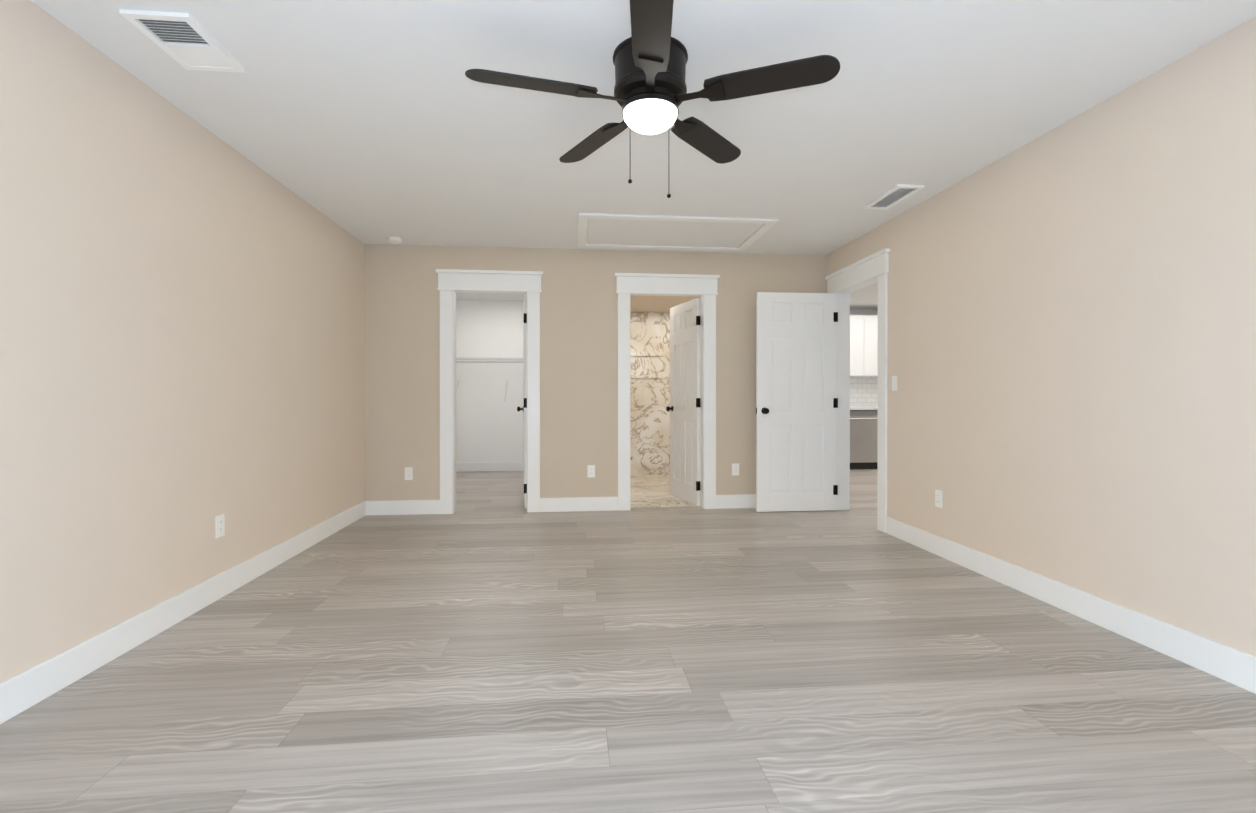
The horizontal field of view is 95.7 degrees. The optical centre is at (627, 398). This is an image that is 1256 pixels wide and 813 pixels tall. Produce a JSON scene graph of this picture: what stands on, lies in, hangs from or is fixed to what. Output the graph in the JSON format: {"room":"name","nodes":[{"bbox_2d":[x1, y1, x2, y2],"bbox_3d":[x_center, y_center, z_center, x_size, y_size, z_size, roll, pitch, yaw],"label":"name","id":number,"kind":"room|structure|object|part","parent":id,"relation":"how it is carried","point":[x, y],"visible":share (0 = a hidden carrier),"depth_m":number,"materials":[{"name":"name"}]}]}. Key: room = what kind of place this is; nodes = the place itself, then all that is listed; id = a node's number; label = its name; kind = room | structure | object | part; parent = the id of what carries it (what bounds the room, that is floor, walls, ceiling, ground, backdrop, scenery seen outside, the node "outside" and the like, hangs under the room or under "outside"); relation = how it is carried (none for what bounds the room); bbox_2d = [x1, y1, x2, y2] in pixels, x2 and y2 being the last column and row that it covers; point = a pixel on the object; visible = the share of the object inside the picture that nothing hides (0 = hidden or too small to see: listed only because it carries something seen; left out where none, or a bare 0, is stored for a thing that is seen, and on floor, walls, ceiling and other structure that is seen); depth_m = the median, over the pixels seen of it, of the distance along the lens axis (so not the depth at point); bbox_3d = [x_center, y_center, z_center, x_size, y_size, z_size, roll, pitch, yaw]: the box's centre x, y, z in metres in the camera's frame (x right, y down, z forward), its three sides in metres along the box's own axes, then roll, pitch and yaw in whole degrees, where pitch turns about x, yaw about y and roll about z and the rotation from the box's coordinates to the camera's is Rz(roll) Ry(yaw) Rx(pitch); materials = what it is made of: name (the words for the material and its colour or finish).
{"room":"empty bedroom","nodes":[
{"label":"empty bedroom","id":0,"kind":"room"},
{"bbox_2d":[0,0,363,682],"bbox_3d":[-2.277,-0.164,3.504,0.120,2.440,9.390,0,0,-6],"label":"wall","id":1,"kind":"structure","parent":0,"point":[181,330],"depth_m":2.47,"materials":[{"name":"beige paint"}]},
{"bbox_2d":[0,501,367,723],"bbox_3d":[-2.067,0.996,2.039,0.015,0.130,6.185,0,0,-6],"label":"baseboard","id":2,"kind":"structure","parent":1,"relation":"attached to","point":[36,684],"depth_m":2.46,"materials":[{"name":"white paint"}]},
{"bbox_2d":[215,514,224,537],"bbox_3d":[-2.166,0.677,3.020,0.008,0.114,0.070,0,0,-6],"label":"electrical outlet","id":3,"kind":"object","parent":1,"relation":"attached to","point":[220,525],"visible":1,"depth_m":3.02,"materials":[{"name":"white plastic"}]},
{"bbox_2d":[456,295,700,474],"bbox_3d":[-0.333,-0.174,6.618,4.290,2.440,2.366,0,0,-6],"label":"wall","id":4,"kind":"structure","parent":0,"point":[489,424],"depth_m":8.10,"materials":[{"name":"white paint"}]},
{"bbox_2d":[456,357,522,401],"bbox_3d":[-1.757,-0.260,7.994,1.764,0.607,0.306,0,0,-6],"label":"shelf","id":5,"kind":"object","parent":4,"relation":"attached to","point":[488,362],"visible":0.48,"depth_m":7.86,"materials":[{"name":"white wood"}]},
{"bbox_2d":[456,462,522,471],"bbox_3d":[-1.776,0.976,8.144,1.710,0.130,0.015,0,0,-6],"label":"baseboard","id":6,"kind":"structure","parent":4,"relation":"attached to","point":[463,466],"depth_m":8.12,"materials":[{"name":"white paint"}]},
{"bbox_2d":[364,244,825,500],"bbox_3d":[-0.228,-0.170,5.380,4.320,2.440,0.120,0,0,-6],"label":"wall","id":7,"kind":"structure","parent":0,"point":[578,364],"depth_m":5.28,"materials":[{"name":"beige paint"}]},
{"bbox_2d":[368,500,439,514],"bbox_3d":[-2.026,0.985,5.143,0.635,0.130,0.015,0,0,-6],"label":"baseboard","id":8,"kind":"structure","parent":7,"relation":"attached to","point":[388,507],"depth_m":5.13,"materials":[{"name":"white paint"}]},
{"bbox_2d":[405,467,412,479],"bbox_3d":[-1.987,0.680,5.148,0.070,0.114,0.008,0,0,-6],"label":"electrical outlet","id":9,"kind":"object","parent":7,"relation":"attached to","point":[408,473],"visible":1,"depth_m":5.15,"materials":[{"name":"white plastic"}]},
{"bbox_2d":[436,269,542,513],"bbox_3d":[-1.268,-0.060,5.273,0.960,2.220,0.186,0,0,-6],"label":"trim","id":10,"kind":"structure","parent":7,"relation":"attached to","point":[451,282],"depth_m":5.19,"materials":[{"name":"white paint"}]},
{"bbox_2d":[517,295,526,508],"bbox_3d":[-1.051,0.031,5.689,0.169,2.020,0.666,0,0,-6],"label":"closet door","id":11,"kind":"structure","parent":7,"relation":"in","point":[524,408],"depth_m":5.38,"materials":[{"name":"white paint"}]},
{"bbox_2d":[540,497,617,511],"bbox_3d":[-0.454,0.985,5.295,0.722,0.130,0.015,0,0,-6],"label":"baseboard","id":12,"kind":"structure","parent":7,"relation":"attached to","point":[565,504],"depth_m":5.29,"materials":[{"name":"white paint"}]},
{"bbox_2d":[587,465,594,477],"bbox_3d":[-0.343,0.680,5.307,0.070,0.114,0.008,0,0,-6],"label":"electrical outlet","id":13,"kind":"object","parent":7,"relation":"attached to","point":[590,470],"visible":1,"depth_m":5.30,"materials":[{"name":"white plastic"}]},
{"bbox_2d":[615,273,719,510],"bbox_3d":[0.365,-0.060,5.431,0.996,2.220,0.186,0,0,-6],"label":"door frame","id":14,"kind":"structure","parent":7,"relation":"attached to","point":[704,288],"depth_m":5.36,"materials":[{"name":"white paint"}]},
{"bbox_2d":[666,298,700,504],"bbox_3d":[0.556,0.030,5.853,0.241,2.020,0.691,0,0,-6],"label":"bathroom door","id":15,"kind":"structure","parent":7,"relation":"in","point":[685,361],"depth_m":5.81,"materials":[{"name":"white paint"}]},
{"bbox_2d":[732,463,738,475],"bbox_3d":[1.029,0.679,5.440,0.070,0.114,0.008,0,0,-6],"label":"electrical outlet","id":16,"kind":"object","parent":7,"relation":"attached to","point":[735,469],"visible":1,"depth_m":5.44,"materials":[{"name":"white plastic"}]},
{"bbox_2d":[716,494,755,508],"bbox_3d":[1.383,0.984,5.472,1.097,0.130,0.015,0,0,-6],"label":"baseboard","id":17,"kind":"structure","parent":7,"relation":"attached to","point":[742,500],"depth_m":5.43,"materials":[{"name":"white paint"}]},
{"bbox_2d":[0,469,1255,812],"bbox_3d":[1.817,1.114,4.030,8.730,0.120,10.000,0,0,-6],"label":"floor","id":18,"kind":"structure","parent":0,"point":[490,645],"depth_m":2.06,"materials":[{"name":"grey wood"}]},
{"bbox_2d":[630,474,699,507],"bbox_3d":[0.604,1.042,6.652,2.420,0.008,2.245,0,0,-6],"label":"bathroom tile floor","id":19,"kind":"structure","parent":18,"relation":"on","point":[649,490],"depth_m":6.22,"materials":[{"name":"tile"}]},
{"bbox_2d":[850,410,877,468],"bbox_3d":[3.433,0.603,8.561,0.592,0.872,0.635,0,0,-6],"label":"dishwasher","id":20,"kind":"object","parent":18,"relation":"on","point":[863,437],"visible":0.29,"depth_m":8.30,"materials":[{"name":"silver metal"}]},
{"bbox_2d":[850,406,877,409],"bbox_3d":[3.500,0.582,8.591,2.820,0.915,0.628,0,0,-6],"label":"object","id":21,"kind":"object","parent":20,"relation":"on","point":[863,407],"visible":0.02,"depth_m":8.28,"materials":[{"name":"white stone"}]},
{"bbox_2d":[31,0,1255,308],"bbox_3d":[1.817,-1.446,4.021,8.730,0.120,10.000,0,0,-6],"label":"ceiling","id":22,"kind":"structure","parent":0,"point":[371,120],"depth_m":2.63,"materials":[{"name":"paint"}]},
{"bbox_2d":[119,9,244,72],"bbox_3d":[-1.704,-1.373,2.199,0.230,0.014,0.350,0,0,-6],"label":"ceiling vent","id":23,"kind":"object","parent":22,"relation":"in","point":[187,41],"visible":0.94,"depth_m":2.17,"materials":[{"name":"white metal"}]},
{"bbox_2d":[387,237,402,243],"bbox_3d":[-2.024,-1.370,4.936,0.128,0.037,0.128,0,0,-6],"label":"smoke detector","id":24,"kind":"object","parent":22,"relation":"attached to","point":[395,240],"visible":1,"depth_m":4.90,"materials":[{"name":"white plastic"}]},
{"bbox_2d":[465,0,839,197],"bbox_3d":[0.067,-1.100,2.259,1.365,0.560,1.354,0,0,-6],"label":"fan","id":25,"kind":"object","parent":22,"relation":"hanging from","point":[650,60],"visible":1,"depth_m":2.19,"materials":[{"name":"black wood"}]},
{"bbox_3d":[0.088,-0.993,2.293,0.182,0.344,0.067,0,0,-6],"label":"pull chain","id":26,"kind":"part","parent":25,"relation":"part of","materials":[{"name":"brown metal"}]},
{"bbox_3d":[0.090,-1.118,2.298,0.220,0.072,0.220,0,0,-6],"label":"lamp shade","id":27,"kind":"part","parent":25,"relation":"part of","materials":[{"name":"white glass"}]},
{"bbox_2d":[578,213,777,250],"bbox_3d":[0.353,-1.379,4.774,1.540,0.018,0.920,0,0,-6],"label":"attic hatch","id":28,"kind":"object","parent":22,"relation":"in","point":[628,231],"depth_m":4.70,"materials":[{"name":"white paint"}]},
{"bbox_2d":[863,184,923,209],"bbox_3d":[1.814,-1.378,3.901,0.180,0.014,0.440,0,0,-6],"label":"ceiling vent","id":29,"kind":"object","parent":22,"relation":"in","point":[893,196],"visible":0.98,"depth_m":3.88,"materials":[{"name":"white metal"}]},
{"bbox_2d":[850,309,877,314],"bbox_3d":[3.613,-0.182,8.981,3.780,2.440,0.120,0,0,-6],"label":"wall","id":30,"kind":"structure","parent":0,"point":[863,311],"depth_m":8.92,"materials":[{"name":"white paint"}]},
{"bbox_2d":[850,315,865,376],"bbox_3d":[3.148,-0.801,8.702,0.800,0.920,0.328,0,0,-6],"label":"upper cabinet","id":31,"kind":"object","parent":30,"relation":"attached to","point":[863,345],"depth_m":8.57,"materials":[{"name":"white wood"}]},
{"bbox_2d":[850,377,877,405],"bbox_3d":[3.470,-0.109,8.898,2.800,0.465,0.008,0,0,-6],"label":"backsplash","id":32,"kind":"structure","parent":30,"relation":"attached to","point":[863,391],"depth_m":8.92,"materials":[{"name":"tile"}]},
{"bbox_2d":[862,315,877,376],"bbox_3d":[3.944,-0.802,8.779,0.800,0.920,0.328,0,0,-6],"label":"upper cabinet","id":33,"kind":"object","parent":30,"relation":"attached to","point":[871,320],"depth_m":8.59,"materials":[{"name":"white wood"}]},
{"bbox_2d":[826,16,1255,656],"bbox_3d":[2.131,-0.166,4.056,0.120,2.440,9.400,0,0,-6],"label":"wall","id":34,"kind":"structure","parent":0,"point":[1072,340],"depth_m":2.64,"materials":[{"name":"beige paint"}]},
{"bbox_2d":[756,292,837,511],"bbox_3d":[1.567,0.032,5.276,0.772,2.020,0.169,0,0,-6],"label":"hall door","id":35,"kind":"structure","parent":34,"relation":"in","point":[796,398],"depth_m":5.26,"materials":[{"name":"white paint"}]},
{"bbox_2d":[825,248,889,532],"bbox_3d":[2.037,-0.059,4.951,0.186,2.220,1.060,0,0,-6],"label":"door frame","id":36,"kind":"structure","parent":34,"relation":"attached to","point":[843,283],"depth_m":4.97,"materials":[{"name":"white paint"}]},
{"bbox_2d":[892,376,896,390],"bbox_3d":[2.037,-0.117,4.348,0.010,0.114,0.070,0,0,-6],"label":"light switch","id":37,"kind":"object","parent":34,"relation":"attached to","point":[894,383],"visible":1,"depth_m":4.34,"materials":[{"name":"white plastic"}]},
{"bbox_2d":[935,490,941,507],"bbox_3d":[2.089,0.675,3.824,0.008,0.114,0.070,0,0,-6],"label":"electrical outlet","id":38,"kind":"object","parent":34,"relation":"attached to","point":[938,498],"visible":1,"depth_m":3.82,"materials":[{"name":"white plastic"}]},
{"bbox_2d":[886,516,1255,693],"bbox_3d":[2.270,0.996,1.913,0.015,0.130,5.100,0,0,-6],"label":"baseboard","id":39,"kind":"structure","parent":34,"relation":"attached to","point":[1231,665],"depth_m":2.62,"materials":[{"name":"white paint"}]}
]}

